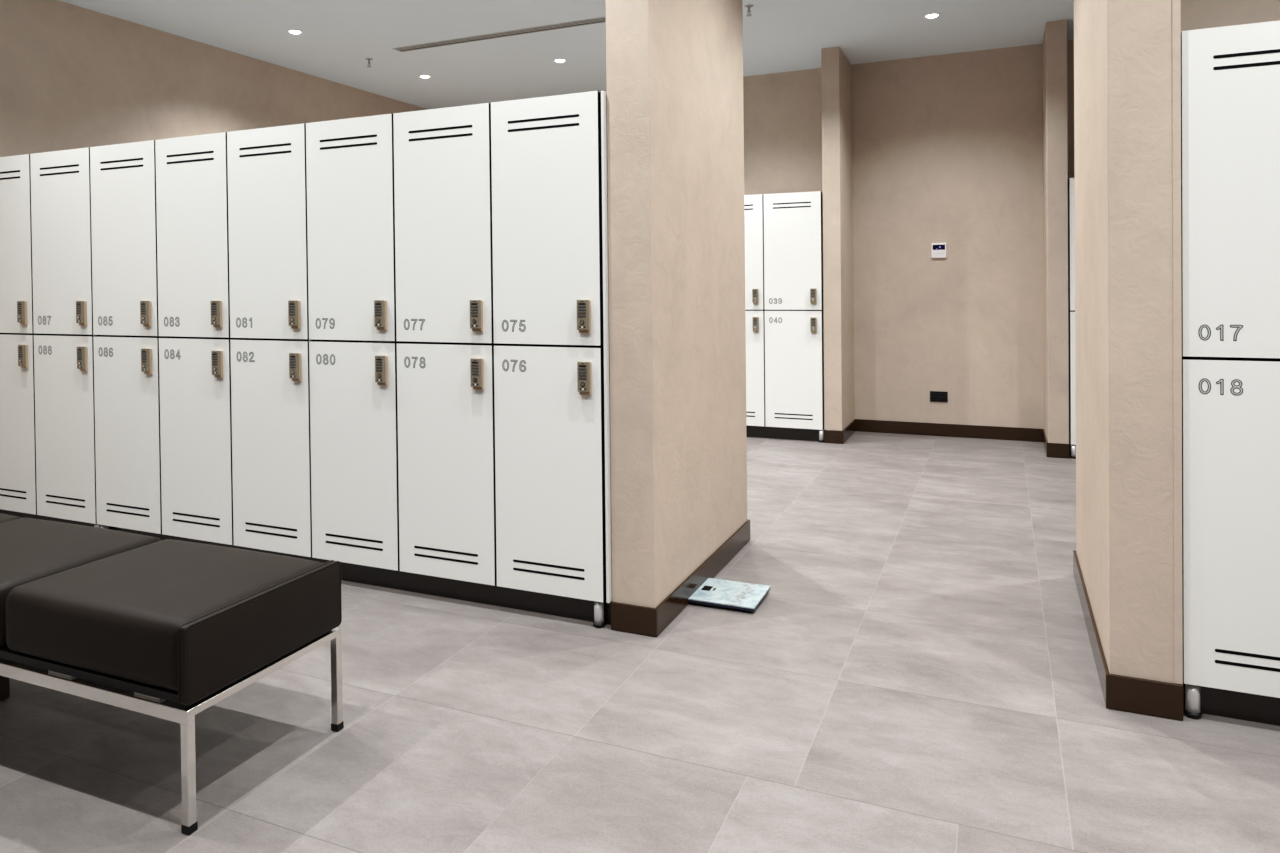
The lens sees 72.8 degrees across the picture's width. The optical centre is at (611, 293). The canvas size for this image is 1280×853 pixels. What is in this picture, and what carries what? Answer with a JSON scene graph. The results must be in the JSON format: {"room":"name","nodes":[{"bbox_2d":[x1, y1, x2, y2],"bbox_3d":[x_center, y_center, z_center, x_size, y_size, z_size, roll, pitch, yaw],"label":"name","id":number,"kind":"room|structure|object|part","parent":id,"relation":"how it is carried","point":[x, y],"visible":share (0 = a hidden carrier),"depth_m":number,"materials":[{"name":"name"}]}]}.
{"room":"changing room","nodes":[
{"label":"changing room","id":0,"kind":"room"},
{"bbox_2d":[0,0,427,156],"bbox_3d":[-4.043,-0.282,4.444,0.100,3.124,10.604,0,1,24],"label":"wall","id":1,"kind":"structure","parent":0,"point":[72,76],"depth_m":5.93,"materials":[{"name":"beige paint"}]},
{"bbox_2d":[59,0,1073,108],"bbox_3d":[-0.066,-1.891,2.631,8.857,0.050,10.604,0,1,24],"label":"ceiling","id":2,"kind":"structure","parent":0,"point":[336,38],"depth_m":6.39,"materials":[{"name":"paint"}]},
{"bbox_2d":[287,29,301,33],"bbox_3d":[-2.273,-1.883,6.236,0.102,0.034,0.102,0,1,24],"label":"recessed light","id":3,"kind":"object","parent":2,"relation":"in","point":[293,31],"visible":1,"depth_m":6.22,"materials":[{"name":"white plastic"}]},
{"bbox_2d":[419,75,430,77],"bbox_3d":[-1.637,-1.907,7.621,0.102,0.034,0.102,0,1,24],"label":"recessed light","id":4,"kind":"object","parent":2,"relation":"in","point":[421,76],"visible":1,"depth_m":7.60,"materials":[{"name":"white plastic"}]},
{"bbox_2d":[393,16,605,51],"bbox_3d":[-0.487,-1.902,6.233,2.600,0.006,0.104,0,1,24],"label":"ceiling vent","id":5,"kind":"object","parent":2,"relation":"in","point":[600,19],"visible":0.6,"depth_m":6.37,"materials":[{"name":"metal"}]},
{"bbox_2d":[554,58,565,62],"bbox_3d":[-0.423,-1.914,7.125,0.102,0.034,0.102,0,1,24],"label":"recessed light","id":6,"kind":"object","parent":2,"relation":"in","point":[560,60],"visible":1,"depth_m":7.10,"materials":[{"name":"white plastic"}]},
{"bbox_2d":[745,5,752,16],"bbox_3d":[0.916,-1.883,5.784,0.060,0.064,0.060,0,1,24],"label":"sprinkler","id":7,"kind":"object","parent":2,"relation":"attached to","point":[746,6],"visible":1,"depth_m":5.78,"materials":[{"name":"grey metal"}]},
{"bbox_2d":[924,13,939,17],"bbox_3d":[2.224,-1.930,6.024,0.102,0.034,0.102,0,1,24],"label":"recessed light","id":8,"kind":"object","parent":2,"relation":"in","point":[930,15],"visible":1,"depth_m":6.00,"materials":[{"name":"white plastic"}]},
{"bbox_2d":[0,431,1279,852],"bbox_3d":[-0.031,1.282,2.669,8.857,0.050,10.604,0,1,24],"label":"floor","id":9,"kind":"structure","parent":0,"point":[915,671],"depth_m":2.53,"materials":[{"name":"grey tile"}]},
{"bbox_2d":[0,154,46,519],"bbox_3d":[-3.139,0.265,4.894,0.470,1.997,0.588,0,1,24],"label":"locker","id":10,"kind":"object","parent":9,"relation":"on","point":[18,489],"visible":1,"depth_m":4.61,"materials":[{"name":"white laminate"}]},
{"bbox_3d":[-3.252,-0.259,4.651,0.460,0.940,0.013,0,1,24],"label":"door","id":11,"kind":"part","parent":10,"relation":"part of","materials":[{"name":"white metal"}]},
{"bbox_3d":[-3.241,0.693,4.662,0.460,0.945,0.013,0,1,24],"label":"door","id":12,"kind":"part","parent":10,"relation":"part of","materials":[{"name":"white laminate"}]},
{"bbox_2d":[30,147,99,527],"bbox_3d":[-2.711,0.263,4.702,0.470,1.997,0.588,0,1,24],"label":"locker","id":13,"kind":"object","parent":9,"relation":"on","point":[60,180],"visible":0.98,"depth_m":4.45,"materials":[{"name":"white laminate"}]},
{"bbox_3d":[-2.823,-0.262,4.458,0.460,0.940,0.013,0,1,24],"label":"door","id":14,"kind":"part","parent":13,"relation":"part of","materials":[{"name":"white metal"}]},
{"bbox_3d":[-2.813,0.690,4.470,0.460,0.945,0.013,0,1,24],"label":"door","id":15,"kind":"part","parent":13,"relation":"part of","materials":[{"name":"white laminate"}]},
{"bbox_2d":[90,140,171,539],"bbox_3d":[-2.283,0.260,4.509,0.470,1.997,0.588,0,1,24],"label":"locker","id":16,"kind":"object","parent":9,"relation":"on","point":[126,336],"visible":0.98,"depth_m":4.26,"materials":[{"name":"white laminate"}]},
{"bbox_3d":[-2.490,0.211,4.617,0.002,1.893,0.559,0,1,24],"label":"panel","id":17,"kind":"part","parent":16,"relation":"part of","materials":[{"name":"white metal"}]},
{"bbox_3d":[-2.395,-0.264,4.266,0.460,0.940,0.013,0,1,24],"label":"door","id":18,"kind":"part","parent":16,"relation":"part of","materials":[{"name":"white metal"}]},
{"bbox_3d":[-2.385,0.688,4.278,0.460,0.945,0.013,0,1,24],"label":"door","id":19,"kind":"part","parent":16,"relation":"part of","materials":[{"name":"white laminate"}]},
{"bbox_2d":[0,513,343,834],"bbox_3d":[-1.851,1.024,2.698,2.095,0.503,0.541,0,1,23],"label":"bench","id":20,"kind":"object","parent":9,"relation":"on","point":[144,624],"visible":1,"depth_m":2.27,"materials":[{"name":"black leather"}]},
{"bbox_2d":[0,513,21,522],"bbox_3d":[-2.478,0.870,2.963,0.677,0.186,0.533,0,1,23],"label":"seat cushion","id":21,"kind":"object","parent":20,"relation":"on","point":[3,517],"depth_m":3.04,"materials":[{"name":"black leather"}]},
{"bbox_2d":[0,518,160,646],"bbox_3d":[-1.854,0.866,2.692,0.677,0.186,0.533,0,1,23],"label":"seat cushion","id":22,"kind":"object","parent":20,"relation":"on","point":[31,549],"depth_m":2.66,"materials":[{"name":"black leather"}]},
{"bbox_2d":[5,539,323,690],"bbox_3d":[-1.221,0.862,2.417,0.657,0.186,0.533,0,1,23],"label":"seat cushion","id":23,"kind":"object","parent":20,"relation":"on","point":[118,620],"depth_m":2.24,"materials":[{"name":"black leather"}]},
{"bbox_3d":[-1.850,1.000,2.699,2.092,0.034,0.532,0,1,23],"label":"frame","id":24,"kind":"part","parent":20,"relation":"part of","materials":[{"name":"metal"}]},
{"bbox_3d":[-1.001,1.135,2.055,0.023,0.244,0.023,0,1,23],"label":"leg","id":25,"kind":"part","parent":20,"relation":"part of","materials":[{"name":"metal"}]},
{"bbox_3d":[-0.904,0.874,2.286,0.026,0.184,0.532,0,1,23],"label":"panel","id":26,"kind":"part","parent":20,"relation":"part of","materials":[{"name":"black leather"}]},
{"bbox_3d":[-0.798,1.127,2.522,0.023,0.244,0.023,0,1,23],"label":"leg","id":27,"kind":"part","parent":20,"relation":"part of","materials":[{"name":"metal"}]},
{"bbox_2d":[155,132,242,548],"bbox_3d":[-1.855,0.258,4.317,0.470,1.997,0.588,0,1,24],"label":"locker","id":28,"kind":"object","parent":9,"relation":"on","point":[192,171],"visible":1,"depth_m":4.07,"materials":[{"name":"white laminate"}]},
{"bbox_3d":[-1.967,-0.266,4.074,0.460,0.940,0.013,0,1,24],"label":"door","id":29,"kind":"part","parent":28,"relation":"part of","materials":[{"name":"white metal"}]},
{"bbox_3d":[-1.956,0.685,4.085,0.460,0.945,0.013,0,1,24],"label":"door","id":30,"kind":"part","parent":28,"relation":"part of","materials":[{"name":"white metal"}]},
{"bbox_2d":[227,123,320,561],"bbox_3d":[-1.426,0.256,4.125,0.470,1.997,0.588,0,1,24],"label":"locker","id":31,"kind":"object","parent":9,"relation":"on","point":[268,249],"visible":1,"depth_m":3.88,"materials":[{"name":"white laminate"}]},
{"bbox_3d":[-1.538,-0.269,3.881,0.460,0.940,0.013,0,1,24],"label":"door","id":32,"kind":"part","parent":31,"relation":"part of","materials":[{"name":"white metal"}]},
{"bbox_3d":[-1.528,0.683,3.893,0.460,0.945,0.013,0,1,24],"label":"door","id":33,"kind":"part","parent":31,"relation":"part of","materials":[{"name":"white metal"}]},
{"bbox_2d":[306,114,407,590],"bbox_3d":[-0.998,0.253,3.932,0.470,1.997,0.588,0,1,24],"label":"locker","id":34,"kind":"object","parent":9,"relation":"on","point":[350,161],"visible":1,"depth_m":3.69,"materials":[{"name":"white laminate"}]},
{"bbox_3d":[-1.205,0.204,4.040,0.002,1.893,0.559,0,1,24],"label":"panel","id":35,"kind":"part","parent":34,"relation":"part of","materials":[{"name":"white metal"}]},
{"bbox_3d":[-1.110,-0.271,3.689,0.460,0.940,0.013,0,1,24],"label":"door","id":36,"kind":"part","parent":34,"relation":"part of","materials":[{"name":"white metal"}]},
{"bbox_3d":[-1.100,0.681,3.700,0.460,0.945,0.013,0,1,24],"label":"door","id":37,"kind":"part","parent":34,"relation":"part of","materials":[{"name":"white metal"}]},
{"bbox_2d":[393,103,503,606],"bbox_3d":[-0.570,0.251,3.740,0.470,1.997,0.588,0,1,24],"label":"locker","id":38,"kind":"object","parent":9,"relation":"on","point":[443,170],"visible":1,"depth_m":3.49,"materials":[{"name":"white laminate"}]},
{"bbox_3d":[-0.682,-0.274,3.497,0.460,0.940,0.013,0,1,24],"label":"door","id":39,"kind":"part","parent":38,"relation":"part of","materials":[{"name":"white metal"}]},
{"bbox_3d":[-0.671,0.678,3.508,0.460,0.945,0.013,0,1,24],"label":"door","id":40,"kind":"part","parent":38,"relation":"part of","materials":[{"name":"white metal"}]},
{"bbox_2d":[491,91,611,627],"bbox_3d":[-0.133,0.248,3.544,0.488,1.997,0.588,0,1,24],"label":"locker","id":41,"kind":"object","parent":9,"relation":"on","point":[549,153],"visible":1,"depth_m":3.29,"materials":[{"name":"white laminate"}]},
{"bbox_3d":[-0.254,-0.276,3.304,0.460,0.940,0.013,0,1,24],"label":"door","id":42,"kind":"part","parent":41,"relation":"part of","materials":[{"name":"white metal"}]},
{"bbox_3d":[-0.243,0.676,3.316,0.460,0.945,0.013,0,1,24],"label":"door","id":43,"kind":"part","parent":41,"relation":"part of","materials":[{"name":"white metal"}]},
{"bbox_3d":[-0.047,1.195,3.260,0.037,0.096,0.037,0,1,24],"label":"leg","id":44,"kind":"part","parent":41,"relation":"part of","materials":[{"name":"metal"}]},
{"bbox_3d":[0.090,0.197,3.459,0.011,1.893,0.559,0,1,24],"label":"panel","id":45,"kind":"part","parent":41,"relation":"part of","materials":[{"name":"white metal"}]},
{"bbox_2d":[688,578,770,612],"bbox_3d":[0.483,1.227,3.529,0.268,0.028,0.264,0,1,24],"label":"bathroom scale","id":46,"kind":"object","parent":9,"relation":"on","point":[747,597],"visible":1,"depth_m":3.50,"materials":[{"name":"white glass"}]},
{"bbox_2d":[744,194,766,437],"bbox_3d":[1.138,0.188,7.418,0.470,1.997,0.588,0,1,24],"label":"locker","id":47,"kind":"object","parent":9,"relation":"on","point":[753,204],"visible":0.16,"depth_m":7.11,"materials":[{"name":"white laminate"}]},
{"bbox_3d":[1.026,-0.337,7.174,0.460,0.940,0.013,0,1,24],"label":"door","id":48,"kind":"part","parent":47,"relation":"part of","materials":[{"name":"white laminate"}]},
{"bbox_3d":[1.036,0.615,7.186,0.460,0.945,0.013,0,1,24],"label":"door","id":49,"kind":"part","parent":47,"relation":"part of","materials":[{"name":"white laminate"}]},
{"bbox_2d":[763,191,823,441],"bbox_3d":[1.567,0.185,7.225,0.471,1.997,0.588,0,1,24],"label":"locker","id":50,"kind":"object","parent":9,"relation":"on","point":[793,222],"visible":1,"depth_m":6.98,"materials":[{"name":"white laminate"}]},
{"bbox_3d":[1.454,-0.339,6.982,0.460,0.940,0.013,0,1,24],"label":"door","id":51,"kind":"part","parent":50,"relation":"part of","materials":[{"name":"white metal"}]},
{"bbox_3d":[1.465,0.613,6.994,0.460,0.945,0.013,0,1,24],"label":"door","id":52,"kind":"part","parent":50,"relation":"part of","materials":[{"name":"white laminate"}]},
{"bbox_3d":[1.675,1.132,6.931,0.037,0.096,0.037,0,1,24],"label":"leg","id":53,"kind":"part","parent":50,"relation":"part of","materials":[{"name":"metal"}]},
{"bbox_2d":[1068,178,1075,458],"bbox_3d":[3.580,0.174,6.321,0.470,1.997,0.588,0,1,24],"label":"locker","id":54,"kind":"object","parent":9,"relation":"on","point":[1071,181],"visible":0.08,"depth_m":6.17,"materials":[{"name":"white laminate"}]},
{"bbox_3d":[3.468,-0.350,6.077,0.460,0.940,0.013,0,1,24],"label":"door","id":55,"kind":"part","parent":54,"relation":"part of","materials":[{"name":"white laminate"}]},
{"bbox_3d":[3.479,0.601,6.089,0.460,0.945,0.013,0,1,24],"label":"door","id":56,"kind":"part","parent":54,"relation":"part of","materials":[{"name":"white laminate"}]},
{"bbox_3d":[3.303,1.123,6.200,0.037,0.096,0.037,0,1,24],"label":"leg","id":57,"kind":"part","parent":54,"relation":"part of","materials":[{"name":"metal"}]},
{"bbox_2d":[1181,20,1279,725],"bbox_3d":[1.977,0.235,2.667,0.470,1.997,0.588,0,1,24],"label":"locker","id":58,"kind":"object","parent":9,"relation":"on","point":[1230,75],"visible":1,"depth_m":2.47,"materials":[{"name":"white laminate"}]},
{"bbox_3d":[1.704,1.185,2.545,0.037,0.096,0.037,0,1,24],"label":"leg","id":59,"kind":"part","parent":58,"relation":"part of","materials":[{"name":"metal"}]},
{"bbox_3d":[1.865,-0.289,2.424,0.460,0.940,0.013,0,1,24],"label":"door","id":60,"kind":"part","parent":58,"relation":"part of","materials":[{"name":"white metal"}]},
{"bbox_3d":[1.875,0.663,2.436,0.460,0.945,0.013,0,1,24],"label":"door","id":61,"kind":"part","parent":58,"relation":"part of","materials":[{"name":"white metal"}]},
{"bbox_2d":[606,0,746,607],"bbox_3d":[0.322,-0.322,3.756,0.172,3.124,1.265,0,1,24],"label":"wall","id":62,"kind":"structure","parent":0,"point":[675,111],"depth_m":3.36,"materials":[{"name":"beige paint"}]},
{"bbox_2d":[611,519,749,636],"bbox_3d":[0.344,1.187,3.771,0.183,0.102,1.287,0,1,24],"label":"baseboard","id":63,"kind":"structure","parent":62,"relation":"attached to","point":[648,621],"depth_m":3.32,"materials":[{"name":"brown wood"}]},
{"bbox_2d":[821,47,853,430],"bbox_3d":[1.868,-0.380,7.146,0.139,3.124,0.629,0,1,24],"label":"wall","id":64,"kind":"structure","parent":0,"point":[836,69],"depth_m":6.88,"materials":[{"name":"beige paint"}]},
{"bbox_2d":[824,419,855,443],"bbox_3d":[1.888,1.129,7.157,0.150,0.102,0.640,0,1,24],"label":"baseboard","id":65,"kind":"structure","parent":64,"relation":"attached to","point":[830,436],"depth_m":6.88,"materials":[{"name":"brown wood"}]},
{"bbox_2d":[743,40,1074,441],"bbox_3d":[2.102,-0.386,7.441,8.657,3.124,0.100,0,1,24],"label":"wall","id":66,"kind":"structure","parent":0,"point":[947,148],"depth_m":7.12,"materials":[{"name":"beige paint"}]},
{"bbox_2d":[931,243,945,257],"bbox_3d":[2.683,-0.352,7.115,0.115,0.123,0.020,0,1,24],"label":"thermostat","id":67,"kind":"object","parent":66,"relation":"attached to","point":[938,250],"visible":1,"depth_m":7.11,"materials":[{"name":"white plastic"}]},
{"bbox_2d":[930,391,947,401],"bbox_3d":[2.690,0.848,7.135,0.136,0.085,0.015,0,1,24],"label":"wall socket","id":68,"kind":"object","parent":66,"relation":"attached to","point":[935,396],"visible":1,"depth_m":7.13,"materials":[{"name":"black plastic"}]},
{"bbox_2d":[931,393,937,399],"bbox_3d":[2.660,0.848,7.144,0.052,0.052,0.004,0,1,24],"label":"outlet","id":69,"kind":"object","parent":68,"relation":"attached to","point":[934,396],"depth_m":7.14,"materials":[{"name":"black plastic"}]},
{"bbox_2d":[939,394,945,399],"bbox_3d":[2.716,0.848,7.119,0.052,0.052,0.004,0,1,24],"label":"outlet","id":70,"kind":"object","parent":68,"relation":"attached to","point":[941,396],"depth_m":7.12,"materials":[{"name":"black plastic"}]},
{"bbox_2d":[856,419,1042,441],"bbox_3d":[2.738,1.120,7.120,1.432,0.102,0.011,0,1,24],"label":"baseboard","id":71,"kind":"structure","parent":66,"relation":"attached to","point":[899,427],"depth_m":7.09,"materials":[{"name":"brown wood"}]},
{"bbox_2d":[1042,20,1068,443],"bbox_3d":[3.319,-0.388,6.495,0.134,3.124,0.629,0,1,24],"label":"wall","id":72,"kind":"structure","parent":0,"point":[1054,45],"depth_m":6.21,"materials":[{"name":"beige paint"}]},
{"bbox_2d":[1043,429,1068,457],"bbox_3d":[3.328,1.121,6.510,0.144,0.102,0.640,0,1,24],"label":"baseboard","id":73,"kind":"structure","parent":72,"relation":"attached to","point":[1057,450],"depth_m":6.22,"materials":[{"name":"brown wood"}]},
{"bbox_2d":[1074,0,1182,684],"bbox_3d":[1.821,-0.331,3.125,0.184,3.124,1.282,0,1,24],"label":"wall","id":74,"kind":"structure","parent":0,"point":[1128,298],"depth_m":2.56,"materials":[{"name":"beige paint"}]},
{"bbox_2d":[1073,550,1182,720],"bbox_3d":[1.833,1.178,3.147,0.196,0.102,1.301,0,1,24],"label":"baseboard","id":75,"kind":"structure","parent":74,"relation":"attached to","point":[1123,693],"depth_m":2.57,"materials":[{"name":"brown wood"}]},
{"bbox_2d":[1181,0,1279,30],"bbox_3d":[3.172,-0.339,2.583,2.726,3.124,0.120,0,1,24],"label":"wall","id":76,"kind":"structure","parent":0,"point":[1195,14],"depth_m":2.98,"materials":[{"name":"beige paint"}]}
]}

